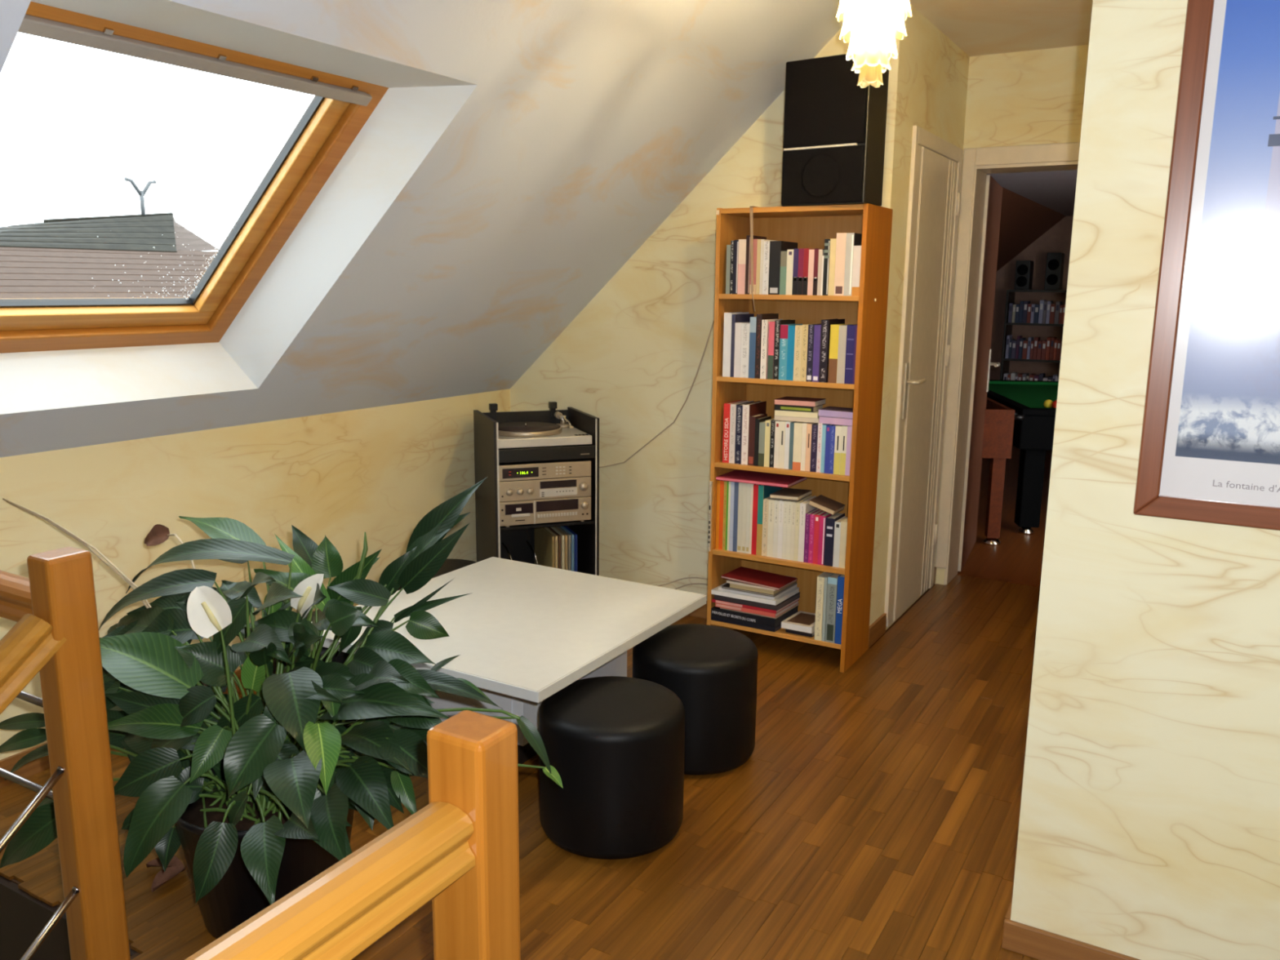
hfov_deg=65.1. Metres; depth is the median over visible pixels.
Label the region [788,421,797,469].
book
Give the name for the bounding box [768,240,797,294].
book
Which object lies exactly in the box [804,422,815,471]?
book
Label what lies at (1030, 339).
case
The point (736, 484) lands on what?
book
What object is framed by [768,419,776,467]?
book
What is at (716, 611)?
book
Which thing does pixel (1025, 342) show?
case
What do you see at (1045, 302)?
case
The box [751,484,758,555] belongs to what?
book
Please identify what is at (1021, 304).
case
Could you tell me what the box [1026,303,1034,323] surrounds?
case
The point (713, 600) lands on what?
book
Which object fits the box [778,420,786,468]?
book
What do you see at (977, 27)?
ceiling
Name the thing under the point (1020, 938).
baseboard
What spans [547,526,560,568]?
record sleeve
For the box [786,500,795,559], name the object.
book
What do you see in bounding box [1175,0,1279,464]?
print
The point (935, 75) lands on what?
wall
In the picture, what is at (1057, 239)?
wall
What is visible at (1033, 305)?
case
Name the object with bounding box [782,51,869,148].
grille
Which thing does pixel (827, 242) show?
book
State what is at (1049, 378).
case
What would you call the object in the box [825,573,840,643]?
book
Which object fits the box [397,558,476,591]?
stool
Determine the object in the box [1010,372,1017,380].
case
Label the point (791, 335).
book
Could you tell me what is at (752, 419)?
book
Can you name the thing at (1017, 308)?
case
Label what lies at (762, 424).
book
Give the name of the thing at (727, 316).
book
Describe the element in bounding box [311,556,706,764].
coffee table
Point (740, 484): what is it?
book
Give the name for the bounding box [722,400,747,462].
book
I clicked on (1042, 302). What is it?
case
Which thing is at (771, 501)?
book
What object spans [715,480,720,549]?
book
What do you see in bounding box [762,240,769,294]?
book
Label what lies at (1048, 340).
case
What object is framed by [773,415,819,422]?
book
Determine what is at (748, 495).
book
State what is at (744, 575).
magazine
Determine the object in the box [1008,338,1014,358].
case
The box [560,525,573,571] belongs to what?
record sleeve
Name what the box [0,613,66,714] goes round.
handrail
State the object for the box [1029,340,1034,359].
case
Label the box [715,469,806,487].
book
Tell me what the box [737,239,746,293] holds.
book
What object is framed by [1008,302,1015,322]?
case
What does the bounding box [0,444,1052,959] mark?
floor
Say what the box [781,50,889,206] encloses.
loudspeaker
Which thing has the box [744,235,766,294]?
book
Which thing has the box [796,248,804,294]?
book
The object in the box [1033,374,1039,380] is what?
case
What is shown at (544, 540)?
record sleeve
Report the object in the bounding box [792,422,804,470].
book
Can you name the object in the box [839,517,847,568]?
book
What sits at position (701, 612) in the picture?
baseboard
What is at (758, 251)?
book
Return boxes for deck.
[499,496,591,527]
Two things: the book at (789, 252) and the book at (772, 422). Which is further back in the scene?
the book at (772, 422)
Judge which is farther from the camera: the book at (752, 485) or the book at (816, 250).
the book at (752, 485)
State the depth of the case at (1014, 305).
9.56 m
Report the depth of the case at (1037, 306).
9.46 m
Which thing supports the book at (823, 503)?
on the book at (830, 521)
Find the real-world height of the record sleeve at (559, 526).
0.318 m
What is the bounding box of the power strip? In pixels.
[707,480,712,551]
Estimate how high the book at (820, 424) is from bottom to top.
0.191 m
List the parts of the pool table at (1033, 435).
rail, rail, leg, rail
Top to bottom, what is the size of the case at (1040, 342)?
0.176 m
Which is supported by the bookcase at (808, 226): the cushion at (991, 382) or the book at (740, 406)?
the book at (740, 406)
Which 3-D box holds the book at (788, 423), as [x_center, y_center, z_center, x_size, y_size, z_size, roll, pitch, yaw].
[0.602,-0.143,3.952,0.018,0.185,0.118,7,13,29]
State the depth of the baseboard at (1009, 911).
2.31 m
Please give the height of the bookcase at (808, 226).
1.770 m
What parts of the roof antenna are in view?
antenna arm, antenna arm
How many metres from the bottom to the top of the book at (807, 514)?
0.195 m
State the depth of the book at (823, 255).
3.71 m
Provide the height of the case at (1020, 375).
0.195 m
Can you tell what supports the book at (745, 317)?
on the bookcase at (808, 226)
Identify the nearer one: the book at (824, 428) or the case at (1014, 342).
the book at (824, 428)
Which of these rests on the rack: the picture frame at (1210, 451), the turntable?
the turntable
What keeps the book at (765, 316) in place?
on the bookcase at (808, 226)
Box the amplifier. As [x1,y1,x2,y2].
[498,475,591,502]
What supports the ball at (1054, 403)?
on the pool table at (1033, 435)
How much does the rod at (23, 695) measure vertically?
0.018 m
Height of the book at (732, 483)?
0.289 m
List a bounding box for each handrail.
[0,569,32,622]
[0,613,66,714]
[184,801,475,959]
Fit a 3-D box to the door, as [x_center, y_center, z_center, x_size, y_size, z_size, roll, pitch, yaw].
[1.308,-0.435,4.514,0.076,2.110,0.805,7,13,29]
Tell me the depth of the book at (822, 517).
3.90 m
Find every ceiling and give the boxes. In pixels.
[0,0,865,457]
[864,0,1093,56]
[986,169,1077,216]
[996,187,1066,271]
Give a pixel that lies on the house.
(51, 258)
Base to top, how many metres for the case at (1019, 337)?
0.216 m
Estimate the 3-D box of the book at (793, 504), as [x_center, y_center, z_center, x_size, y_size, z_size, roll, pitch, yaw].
[0.643,0.190,4.020,0.016,0.234,0.165,7,13,29]
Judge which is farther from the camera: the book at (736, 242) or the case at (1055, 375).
the case at (1055, 375)
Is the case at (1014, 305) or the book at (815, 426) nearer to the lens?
the book at (815, 426)
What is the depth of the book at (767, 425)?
3.94 m
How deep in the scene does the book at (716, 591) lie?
4.09 m
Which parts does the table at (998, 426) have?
leg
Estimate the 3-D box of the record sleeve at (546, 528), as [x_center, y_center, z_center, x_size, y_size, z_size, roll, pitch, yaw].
[-0.424,0.376,4.599,0.010,0.318,0.316,-3,12,-20]
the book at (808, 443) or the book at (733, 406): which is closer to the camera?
the book at (808, 443)
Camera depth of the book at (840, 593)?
3.88 m
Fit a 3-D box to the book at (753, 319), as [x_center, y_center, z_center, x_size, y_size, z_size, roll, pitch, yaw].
[0.478,-0.526,3.967,0.026,0.236,0.165,7,13,29]
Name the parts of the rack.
panel, edge trim, panel, drawer, panel, edge trim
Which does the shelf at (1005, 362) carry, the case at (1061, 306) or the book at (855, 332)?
the case at (1061, 306)
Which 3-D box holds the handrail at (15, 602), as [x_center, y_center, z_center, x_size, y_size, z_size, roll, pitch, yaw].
[-1.614,0.199,2.256,1.025,0.077,0.078,7,13,29]
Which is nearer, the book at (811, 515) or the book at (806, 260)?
the book at (806, 260)
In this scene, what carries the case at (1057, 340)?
on the shelf at (1005, 362)
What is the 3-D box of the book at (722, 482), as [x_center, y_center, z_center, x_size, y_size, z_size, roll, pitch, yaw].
[0.382,0.129,4.184,0.017,0.287,0.200,7,13,29]
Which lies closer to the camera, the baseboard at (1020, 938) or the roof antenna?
the baseboard at (1020, 938)
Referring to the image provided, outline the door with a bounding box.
[884,124,963,626]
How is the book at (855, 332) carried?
on the bookcase at (808, 226)
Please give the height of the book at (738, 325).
0.212 m
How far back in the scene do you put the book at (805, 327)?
3.79 m
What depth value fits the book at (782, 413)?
3.87 m
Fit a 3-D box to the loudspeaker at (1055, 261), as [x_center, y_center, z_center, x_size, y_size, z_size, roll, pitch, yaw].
[3.901,-1.961,9.443,0.130,0.340,0.204,7,13,29]
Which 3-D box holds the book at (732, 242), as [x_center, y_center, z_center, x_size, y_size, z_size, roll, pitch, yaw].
[0.393,-0.835,3.948,0.014,0.202,0.150,7,13,29]
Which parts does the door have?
casing, handle plate, moulding, moulding, lever, moulding, moulding, casing, moulding, casing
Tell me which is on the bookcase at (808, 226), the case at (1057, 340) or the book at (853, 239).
the book at (853, 239)
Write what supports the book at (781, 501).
on the bookcase at (808, 226)
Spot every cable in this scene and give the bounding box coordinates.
[599,320,714,467]
[657,577,707,586]
[674,582,707,589]
[749,205,758,291]
[751,291,755,311]
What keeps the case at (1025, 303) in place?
on the shelf at (1005, 362)
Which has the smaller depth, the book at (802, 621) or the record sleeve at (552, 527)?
the book at (802, 621)
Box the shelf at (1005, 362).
[1000,289,1066,380]
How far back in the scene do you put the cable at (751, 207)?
3.81 m
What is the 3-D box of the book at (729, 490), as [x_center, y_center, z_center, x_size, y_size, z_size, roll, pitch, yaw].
[0.412,0.132,4.167,0.009,0.288,0.200,7,13,29]
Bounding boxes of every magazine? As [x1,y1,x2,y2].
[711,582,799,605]
[714,591,799,610]
[719,582,797,599]
[720,566,797,590]
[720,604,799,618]
[721,582,796,596]
[726,574,795,591]
[729,581,796,595]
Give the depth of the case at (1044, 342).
9.48 m
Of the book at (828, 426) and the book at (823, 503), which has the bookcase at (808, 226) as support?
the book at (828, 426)
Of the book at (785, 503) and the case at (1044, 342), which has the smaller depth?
the book at (785, 503)
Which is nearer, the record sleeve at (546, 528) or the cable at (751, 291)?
the cable at (751, 291)
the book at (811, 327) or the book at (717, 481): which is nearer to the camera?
the book at (811, 327)
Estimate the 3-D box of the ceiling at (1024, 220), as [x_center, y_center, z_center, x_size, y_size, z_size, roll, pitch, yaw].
[2.173,-1.638,7.691,1.260,1.160,5.300,7,13,29]
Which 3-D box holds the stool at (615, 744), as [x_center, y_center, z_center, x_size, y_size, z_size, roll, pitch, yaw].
[-0.077,0.776,2.756,0.398,0.376,0.398,7,13,29]
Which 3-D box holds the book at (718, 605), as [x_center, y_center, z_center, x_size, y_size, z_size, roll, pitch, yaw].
[0.488,0.513,4.176,0.279,0.016,0.221,7,13,29]
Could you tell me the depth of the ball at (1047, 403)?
6.10 m
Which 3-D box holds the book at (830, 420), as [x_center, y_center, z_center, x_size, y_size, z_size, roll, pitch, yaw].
[0.770,-0.231,3.839,0.137,0.027,0.115,7,13,29]
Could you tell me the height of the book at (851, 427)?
0.187 m
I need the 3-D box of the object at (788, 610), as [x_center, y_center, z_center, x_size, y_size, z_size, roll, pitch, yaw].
[0.500,0.524,4.186,0.261,0.008,0.220,7,13,29]
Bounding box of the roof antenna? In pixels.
[124,177,156,215]
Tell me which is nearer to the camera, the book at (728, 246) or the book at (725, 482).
the book at (728, 246)
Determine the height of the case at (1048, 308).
0.209 m
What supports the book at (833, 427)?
on the bookcase at (808, 226)
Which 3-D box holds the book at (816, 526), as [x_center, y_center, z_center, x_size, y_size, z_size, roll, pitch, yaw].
[0.715,0.223,3.956,0.020,0.196,0.118,7,13,29]
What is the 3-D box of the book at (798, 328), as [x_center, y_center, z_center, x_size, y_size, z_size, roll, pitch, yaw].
[0.636,-0.493,3.871,0.028,0.209,0.150,7,13,29]
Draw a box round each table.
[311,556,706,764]
[982,397,1024,545]
[986,379,1058,534]
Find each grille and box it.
[781,145,865,204]
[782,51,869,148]
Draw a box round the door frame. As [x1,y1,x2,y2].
[935,142,1079,584]
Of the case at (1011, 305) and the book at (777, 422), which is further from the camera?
the case at (1011, 305)
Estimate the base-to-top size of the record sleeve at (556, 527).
0.318 m
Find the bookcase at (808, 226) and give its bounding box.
[706,203,893,672]
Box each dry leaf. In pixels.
[146,855,183,867]
[151,866,185,892]
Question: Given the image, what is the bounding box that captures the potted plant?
[0,476,563,938]
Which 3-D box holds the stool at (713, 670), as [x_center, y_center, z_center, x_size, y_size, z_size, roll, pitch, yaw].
[0.173,0.690,3.210,0.398,0.376,0.398,7,13,29]
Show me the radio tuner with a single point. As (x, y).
(514, 471)
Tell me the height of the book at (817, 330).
0.212 m
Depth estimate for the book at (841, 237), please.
3.67 m
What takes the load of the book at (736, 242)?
on the bookcase at (808, 226)
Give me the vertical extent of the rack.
0.935 m
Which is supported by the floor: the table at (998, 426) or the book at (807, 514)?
the table at (998, 426)
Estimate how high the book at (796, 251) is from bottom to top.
0.170 m
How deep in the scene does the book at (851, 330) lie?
3.71 m
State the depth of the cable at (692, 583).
4.51 m
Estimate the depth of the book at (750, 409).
3.99 m
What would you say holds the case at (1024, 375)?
on the shelf at (1005, 362)
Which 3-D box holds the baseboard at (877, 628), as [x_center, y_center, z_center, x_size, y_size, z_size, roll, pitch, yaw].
[1.224,0.571,4.641,0.012,0.085,1.104,7,13,29]
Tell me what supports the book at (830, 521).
on the bookcase at (808, 226)
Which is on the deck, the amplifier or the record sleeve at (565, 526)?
the amplifier
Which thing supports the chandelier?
hanging from the ceiling at (977, 27)
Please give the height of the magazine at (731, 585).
0.016 m
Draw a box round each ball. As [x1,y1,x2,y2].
[1043,399,1053,408]
[1051,400,1057,408]
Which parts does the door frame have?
casing, handle plate, lever, casing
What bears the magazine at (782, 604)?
on the book at (713, 600)
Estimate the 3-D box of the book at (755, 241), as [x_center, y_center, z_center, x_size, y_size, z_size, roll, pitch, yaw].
[0.471,-0.827,3.903,0.026,0.207,0.150,7,13,29]
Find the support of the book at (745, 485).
on the bookcase at (808, 226)
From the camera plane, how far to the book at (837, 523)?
3.87 m
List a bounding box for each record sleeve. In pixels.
[534,527,554,567]
[544,527,557,568]
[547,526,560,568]
[550,526,564,569]
[553,526,567,569]
[557,525,570,570]
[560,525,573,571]
[563,525,577,571]
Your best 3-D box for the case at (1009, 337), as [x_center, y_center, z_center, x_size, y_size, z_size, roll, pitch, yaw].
[3.565,-1.289,9.699,0.027,0.218,0.141,7,13,29]
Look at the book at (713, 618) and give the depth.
4.09 m
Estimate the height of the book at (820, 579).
0.258 m
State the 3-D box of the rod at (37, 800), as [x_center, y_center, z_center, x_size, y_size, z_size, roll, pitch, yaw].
[-1.333,0.906,1.759,0.019,0.574,0.715,7,13,29]
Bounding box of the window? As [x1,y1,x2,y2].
[0,0,477,414]
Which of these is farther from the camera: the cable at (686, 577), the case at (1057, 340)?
the case at (1057, 340)
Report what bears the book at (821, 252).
on the bookcase at (808, 226)
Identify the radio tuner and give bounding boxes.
[498,458,591,481]
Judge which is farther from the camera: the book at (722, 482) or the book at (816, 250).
the book at (722, 482)
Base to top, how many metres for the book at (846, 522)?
0.183 m
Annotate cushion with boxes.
[988,380,1058,385]
[988,387,1033,407]
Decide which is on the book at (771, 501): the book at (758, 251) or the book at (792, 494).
the book at (792, 494)
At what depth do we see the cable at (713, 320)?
4.43 m
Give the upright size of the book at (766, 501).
0.232 m
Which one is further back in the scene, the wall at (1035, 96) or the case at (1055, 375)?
the case at (1055, 375)
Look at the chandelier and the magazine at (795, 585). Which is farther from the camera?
the magazine at (795, 585)
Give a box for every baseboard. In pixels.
[0,668,245,787]
[688,600,706,618]
[867,566,936,648]
[1001,918,1140,959]
[1004,898,1012,919]
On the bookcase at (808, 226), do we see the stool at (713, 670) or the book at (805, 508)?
the book at (805, 508)
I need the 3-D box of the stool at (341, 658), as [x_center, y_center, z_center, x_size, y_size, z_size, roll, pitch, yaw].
[-1.036,0.655,3.324,0.398,0.376,0.398,7,13,29]
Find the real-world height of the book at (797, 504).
0.235 m
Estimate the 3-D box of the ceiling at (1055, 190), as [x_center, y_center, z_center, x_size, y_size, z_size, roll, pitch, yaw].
[3.915,-1.975,6.635,2.760,0.060,5.360,7,13,29]
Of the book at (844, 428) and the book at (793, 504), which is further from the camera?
the book at (793, 504)
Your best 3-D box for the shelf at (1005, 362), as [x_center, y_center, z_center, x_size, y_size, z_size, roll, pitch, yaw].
[4.065,-1.055,9.537,1.160,1.470,0.330,7,13,29]
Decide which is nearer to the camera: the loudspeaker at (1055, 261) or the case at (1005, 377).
the loudspeaker at (1055, 261)
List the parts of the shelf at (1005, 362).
panel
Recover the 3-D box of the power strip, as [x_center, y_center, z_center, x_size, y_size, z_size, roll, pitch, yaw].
[0.286,0.149,4.090,0.008,0.292,0.010,7,13,29]
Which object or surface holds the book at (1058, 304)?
on the shelf at (1005, 362)
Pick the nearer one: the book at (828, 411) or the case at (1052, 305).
the book at (828, 411)
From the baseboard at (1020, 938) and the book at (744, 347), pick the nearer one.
the baseboard at (1020, 938)
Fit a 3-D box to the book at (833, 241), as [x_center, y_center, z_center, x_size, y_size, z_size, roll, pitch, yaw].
[0.743,-0.793,3.749,0.022,0.204,0.150,7,13,29]
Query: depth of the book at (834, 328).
3.74 m
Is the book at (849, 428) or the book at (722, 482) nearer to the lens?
the book at (849, 428)
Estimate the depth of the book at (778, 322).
3.85 m
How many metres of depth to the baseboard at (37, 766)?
3.02 m
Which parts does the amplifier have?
knob, knob, knob, panel, knob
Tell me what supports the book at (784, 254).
on the bookcase at (808, 226)
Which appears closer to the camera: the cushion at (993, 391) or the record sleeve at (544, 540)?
the record sleeve at (544, 540)
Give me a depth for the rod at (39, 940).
2.00 m
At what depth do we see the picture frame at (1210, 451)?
1.86 m
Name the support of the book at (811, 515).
on the bookcase at (808, 226)
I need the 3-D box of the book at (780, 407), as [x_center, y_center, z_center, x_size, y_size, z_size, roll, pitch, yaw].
[0.621,-0.284,3.919,0.158,0.022,0.111,7,13,29]
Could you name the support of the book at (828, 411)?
on the book at (830, 420)
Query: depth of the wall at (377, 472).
3.63 m
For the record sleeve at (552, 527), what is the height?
0.318 m
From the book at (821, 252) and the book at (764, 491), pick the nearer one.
the book at (821, 252)
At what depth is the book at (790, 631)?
4.00 m
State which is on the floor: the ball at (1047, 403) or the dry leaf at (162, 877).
the dry leaf at (162, 877)
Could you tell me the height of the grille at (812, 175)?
0.192 m
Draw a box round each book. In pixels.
[711,597,799,613]
[711,605,798,627]
[711,616,781,631]
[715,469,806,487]
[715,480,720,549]
[715,600,798,617]
[718,480,724,549]
[722,311,749,377]
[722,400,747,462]
[722,480,727,550]
[724,480,728,550]
[725,244,730,293]
[726,481,730,551]
[728,400,751,463]
[728,481,734,551]
[729,240,734,293]
[729,313,754,377]
[732,481,738,551]
[733,240,738,293]
[733,321,750,377]
[734,400,754,464]
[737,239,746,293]
[737,482,743,552]
[739,322,750,377]
[741,400,766,465]
[741,483,747,553]
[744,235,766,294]
[745,483,751,553]
[747,413,767,465]
[748,316,756,377]
[749,239,757,294]
[749,484,753,554]
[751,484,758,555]
[754,313,778,378]
[754,415,771,466]
[755,239,760,294]
[755,484,782,555]
[758,421,765,466]
[759,239,773,294]
[760,319,782,378]
[761,496,771,556]
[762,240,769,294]
[764,418,773,466]
[766,497,777,557]
[767,321,774,379]
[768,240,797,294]
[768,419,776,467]
[769,488,812,500]
[772,498,781,558]
[773,319,795,379]
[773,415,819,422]
[773,420,781,468]
[774,396,826,406]
[774,404,822,412]
[774,409,819,417]
[777,499,786,559]
[778,323,802,380]
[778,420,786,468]
[779,251,786,294]
[781,610,815,633]
[782,499,791,559]
[783,421,794,469]
[785,628,814,637]
[786,249,793,294]
[786,324,795,380]
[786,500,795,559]
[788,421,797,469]
[790,495,808,560]
[791,248,799,294]
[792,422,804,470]
[793,324,802,381]
[793,495,814,560]
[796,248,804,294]
[797,495,818,562]
[800,323,817,381]
[800,422,809,471]
[802,248,814,295]
[803,508,818,562]
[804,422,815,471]
[805,324,821,382]
[807,249,814,295]
[808,494,844,515]
[808,509,822,563]
[809,422,817,471]
[812,248,824,295]
[812,324,821,382]
[812,511,826,564]
[814,571,830,640]
[816,422,825,472]
[817,249,824,295]
[817,406,853,418]
[817,512,831,564]
[818,318,844,382]
[818,416,852,426]
[820,255,823,295]
[820,423,828,472]
[821,573,832,641]
[822,239,830,295]
[823,513,844,566]
[824,424,832,473]
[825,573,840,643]
[827,238,836,295]
[827,323,849,382]
[828,424,837,474]
[832,515,847,567]
[833,232,846,295]
[833,425,842,474]
[834,574,844,644]
[836,324,853,383]
[839,425,847,475]
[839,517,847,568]
[843,232,862,295]
[844,324,857,384]
[844,426,852,475]
[844,522,847,562]
[848,426,852,475]
[851,245,861,295]
[852,324,857,384]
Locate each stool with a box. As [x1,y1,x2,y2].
[269,611,356,728]
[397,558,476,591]
[538,675,684,859]
[632,624,758,774]
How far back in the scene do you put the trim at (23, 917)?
2.48 m
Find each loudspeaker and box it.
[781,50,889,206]
[1013,260,1034,289]
[1044,253,1065,289]
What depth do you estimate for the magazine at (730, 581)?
4.07 m
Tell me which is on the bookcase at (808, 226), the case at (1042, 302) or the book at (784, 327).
the book at (784, 327)
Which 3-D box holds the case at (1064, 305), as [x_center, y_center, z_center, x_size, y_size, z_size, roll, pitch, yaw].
[3.982,-1.553,9.403,0.030,0.177,0.141,7,13,29]
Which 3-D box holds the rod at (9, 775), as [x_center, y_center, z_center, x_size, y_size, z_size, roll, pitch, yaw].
[-1.619,0.622,2.337,1.025,0.018,0.019,7,13,29]
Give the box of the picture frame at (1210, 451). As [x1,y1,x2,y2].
[1133,0,1279,530]
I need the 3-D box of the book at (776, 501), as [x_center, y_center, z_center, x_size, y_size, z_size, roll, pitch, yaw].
[0.581,0.183,4.056,0.019,0.234,0.165,7,13,29]
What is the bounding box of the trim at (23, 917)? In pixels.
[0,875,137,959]
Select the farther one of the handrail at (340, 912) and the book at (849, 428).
the book at (849, 428)
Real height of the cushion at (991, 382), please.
0.028 m
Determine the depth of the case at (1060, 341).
9.42 m
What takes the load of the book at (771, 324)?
on the bookcase at (808, 226)
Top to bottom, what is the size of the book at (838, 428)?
0.185 m
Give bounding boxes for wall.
[0,388,510,759]
[510,0,907,626]
[872,1,969,630]
[934,44,1088,585]
[989,215,1073,379]
[1010,0,1279,959]
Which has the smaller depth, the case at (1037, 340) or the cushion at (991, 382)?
the cushion at (991, 382)
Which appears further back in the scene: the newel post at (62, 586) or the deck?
the deck
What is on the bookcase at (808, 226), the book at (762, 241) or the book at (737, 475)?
the book at (762, 241)
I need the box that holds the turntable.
[497,411,591,448]
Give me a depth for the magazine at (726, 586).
4.08 m
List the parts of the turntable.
platter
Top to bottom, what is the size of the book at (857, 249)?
0.178 m
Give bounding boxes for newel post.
[26,546,130,959]
[426,710,520,959]
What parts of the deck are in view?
cassette door, knob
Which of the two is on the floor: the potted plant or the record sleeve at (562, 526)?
the potted plant
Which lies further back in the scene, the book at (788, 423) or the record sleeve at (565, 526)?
the record sleeve at (565, 526)
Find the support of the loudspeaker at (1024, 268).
on the shelf at (1005, 362)
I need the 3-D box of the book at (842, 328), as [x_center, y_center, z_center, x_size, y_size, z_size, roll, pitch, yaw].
[0.786,-0.477,3.785,0.030,0.214,0.150,7,13,29]
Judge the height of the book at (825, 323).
0.233 m
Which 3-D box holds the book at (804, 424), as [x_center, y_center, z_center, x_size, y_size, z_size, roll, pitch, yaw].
[0.660,-0.136,3.919,0.017,0.185,0.118,7,13,29]
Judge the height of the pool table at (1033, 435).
0.783 m
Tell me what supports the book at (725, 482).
on the bookcase at (808, 226)
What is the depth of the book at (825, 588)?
3.91 m
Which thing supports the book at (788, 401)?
on the book at (780, 407)
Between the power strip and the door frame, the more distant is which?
the door frame
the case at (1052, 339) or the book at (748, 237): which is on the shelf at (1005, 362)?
the case at (1052, 339)
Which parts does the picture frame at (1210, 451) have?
frame, frame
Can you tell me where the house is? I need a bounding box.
[0,212,218,298]
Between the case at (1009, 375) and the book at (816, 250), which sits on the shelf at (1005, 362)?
the case at (1009, 375)
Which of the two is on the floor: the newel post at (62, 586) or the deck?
the newel post at (62, 586)
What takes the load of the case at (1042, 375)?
on the shelf at (1005, 362)
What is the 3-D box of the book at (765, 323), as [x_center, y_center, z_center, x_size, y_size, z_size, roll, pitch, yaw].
[0.515,-0.516,3.938,0.023,0.226,0.150,7,13,29]
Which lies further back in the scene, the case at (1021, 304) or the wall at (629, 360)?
the case at (1021, 304)
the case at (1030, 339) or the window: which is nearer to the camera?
the window
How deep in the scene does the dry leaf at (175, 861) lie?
2.56 m
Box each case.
[1003,373,1010,380]
[1004,334,1012,358]
[1007,373,1010,380]
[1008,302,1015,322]
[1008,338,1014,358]
[1010,340,1017,358]
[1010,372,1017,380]
[1011,304,1016,322]
[1014,304,1019,322]
[1015,335,1022,359]
[1017,337,1026,359]
[1017,373,1023,380]
[1018,301,1023,323]
[1022,301,1030,323]
[1022,340,1027,359]
[1022,373,1028,380]
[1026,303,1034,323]
[1026,337,1033,359]
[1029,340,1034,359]
[1029,373,1036,380]
[1030,304,1035,323]
[1032,337,1040,359]
[1033,304,1039,323]
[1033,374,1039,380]
[1036,340,1043,359]
[1038,300,1046,323]
[1038,373,1045,380]
[1040,340,1046,359]
[1042,301,1047,323]
[1044,337,1050,359]
[1045,301,1053,323]
[1047,375,1053,381]
[1048,303,1055,324]
[1048,337,1057,359]
[1052,373,1057,381]
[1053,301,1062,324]
[1053,338,1058,360]
[1056,339,1062,360]
[1058,305,1062,324]
[1061,304,1065,324]
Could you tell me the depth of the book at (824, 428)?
3.83 m
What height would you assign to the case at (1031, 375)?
0.196 m
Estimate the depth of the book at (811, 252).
3.73 m
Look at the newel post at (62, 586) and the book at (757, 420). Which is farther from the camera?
the book at (757, 420)
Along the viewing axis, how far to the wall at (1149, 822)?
2.03 m
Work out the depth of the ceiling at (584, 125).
3.39 m
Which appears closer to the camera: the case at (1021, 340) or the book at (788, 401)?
the book at (788, 401)
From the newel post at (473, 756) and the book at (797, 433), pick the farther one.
the book at (797, 433)
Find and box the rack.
[473,401,599,575]
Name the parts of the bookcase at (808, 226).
panel, panel, panel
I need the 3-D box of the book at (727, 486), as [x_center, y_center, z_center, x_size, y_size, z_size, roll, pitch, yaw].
[0.404,0.131,4.171,0.007,0.287,0.200,7,13,29]
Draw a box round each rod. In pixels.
[0,765,64,853]
[0,767,53,799]
[16,690,43,707]
[20,885,79,959]

